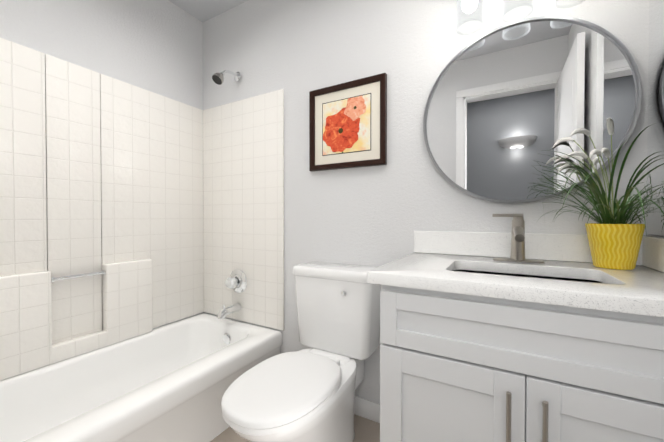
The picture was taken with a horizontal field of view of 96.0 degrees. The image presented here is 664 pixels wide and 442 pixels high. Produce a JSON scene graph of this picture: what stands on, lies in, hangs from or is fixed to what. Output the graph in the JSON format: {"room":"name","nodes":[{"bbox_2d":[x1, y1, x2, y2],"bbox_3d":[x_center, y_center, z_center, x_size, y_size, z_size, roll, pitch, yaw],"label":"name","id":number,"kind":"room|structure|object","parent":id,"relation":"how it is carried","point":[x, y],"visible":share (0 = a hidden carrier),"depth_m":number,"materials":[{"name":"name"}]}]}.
{"room":"bathroom","nodes":[
{"label":"bathroom","id":0,"kind":"room"},
{"bbox_2d":[0,0,203,328],"bbox_3d":[-1.383,-0.199,1.473,0.120,2.430,1.640,0,1,29],"label":"wall","id":1,"kind":"structure","parent":0,"point":[155,46],"depth_m":1.69,"materials":[{"name":"white paint"}]},
{"bbox_2d":[0,37,283,380],"bbox_3d":[-0.980,-0.058,1.316,0.736,1.448,1.518,0,1,29],"label":"wall surround","id":2,"kind":"object","parent":1,"relation":"attached to","point":[165,210],"visible":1,"depth_m":1.66,"materials":[{"name":"white tile"}]},
{"bbox_2d":[169,0,247,22],"bbox_3d":[-0.296,-1.457,0.911,2.550,0.100,1.760,0,1,29],"label":"ceiling","id":3,"kind":"structure","parent":0,"point":[202,11],"depth_m":1.98,"materials":[{"name":"grey paint"}]},
{"bbox_2d":[210,414,379,441],"bbox_3d":[0.073,1.083,0.102,4.020,0.100,2.860,0,1,29],"label":"floor","id":4,"kind":"structure","parent":0,"point":[367,430],"depth_m":1.43,"materials":[{"name":"tile"}]},
{"bbox_2d":[0,313,281,441],"bbox_3d":[-0.984,0.843,1.329,0.721,0.350,1.512,0,1,29],"label":"bathtub","id":5,"kind":"object","parent":4,"relation":"on","point":[172,382],"visible":0.98,"depth_m":1.38,"materials":[{"name":"white ceramic"}]},
{"bbox_2d":[221,261,380,441],"bbox_3d":[-0.110,0.625,1.257,0.440,0.789,0.769,0,1,29],"label":"toilet","id":6,"kind":"object","parent":4,"relation":"on","point":[306,395],"visible":0.98,"depth_m":1.26,"materials":[{"name":"white ceramic"}]},
{"bbox_2d":[367,214,663,441],"bbox_3d":[0.588,0.499,0.961,0.792,1.048,0.602,0,1,29],"label":"bathroom vanity","id":7,"kind":"object","parent":4,"relation":"on","point":[517,334],"visible":1,"depth_m":0.77,"materials":[{"name":"white wood"}]},
{"bbox_2d":[536,118,663,269],"bbox_3d":[0.771,-0.074,0.827,0.298,0.456,0.566,0,1,29],"label":"potted plant","id":8,"kind":"object","parent":7,"relation":"on","point":[614,243],"visible":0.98,"depth_m":0.93,"materials":[{"name":"green plant"}]},
{"bbox_2d":[203,0,648,403],"bbox_3d":[0.108,-0.201,1.641,2.550,2.430,0.120,0,1,29],"label":"wall","id":9,"kind":"structure","parent":0,"point":[297,51],"depth_m":1.51,"materials":[{"name":"white paint"}]},
{"bbox_2d":[212,70,246,319],"bbox_3d":[-0.663,-0.180,1.882,0.156,1.584,0.190,0,1,29],"label":"shower fixture","id":10,"kind":"object","parent":9,"relation":"attached to","point":[236,281],"depth_m":1.91,"materials":[{"name":"silver metal"}]},
{"bbox_2d":[309,73,386,171],"bbox_3d":[0.070,-0.501,1.571,0.444,0.444,0.028,0,1,29],"label":"picture frame","id":11,"kind":"object","parent":9,"relation":"attached to","point":[347,124],"visible":1,"depth_m":1.56,"materials":[{"name":"wood"},{"name":"paper"},{"name":"glass"}]},
{"bbox_2d":[354,396,379,422],"bbox_3d":[0.067,0.967,1.602,0.803,0.095,0.012,0,1,29],"label":"baseboard","id":12,"kind":"structure","parent":9,"relation":"attached to","point":[367,409],"depth_m":1.52,"materials":[{"name":"white"}]},
{"bbox_2d":[456,0,585,35],"bbox_3d":[0.709,-0.918,1.140,0.520,0.284,0.141,0,1,29],"label":"sconce","id":13,"kind":"object","parent":9,"relation":"attached to","point":[468,6],"visible":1,"depth_m":1.18,"materials":[{"name":"white glass"}]},
{"bbox_2d":[423,16,641,203],"bbox_3d":[0.735,-0.430,1.194,0.720,0.720,0.032,0,1,29],"label":"round mirror","id":14,"kind":"object","parent":9,"relation":"attached to","point":[506,103],"visible":0.98,"depth_m":1.17,"materials":[{"name":"grey mirror"}]},
{"bbox_3d":[0.732,-0.184,0.277,0.120,2.430,1.640,0,1,29],"label":"wall","id":15,"kind":"structure","parent":0,"visible":0},
{"bbox_2d":[646,0,663,235],"bbox_3d":[0.909,-0.543,0.716,0.005,1.182,0.687,0,1,29],"label":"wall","id":16,"kind":"structure","parent":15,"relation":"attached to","point":[654,217],"depth_m":0.96,"materials":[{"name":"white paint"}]}
]}

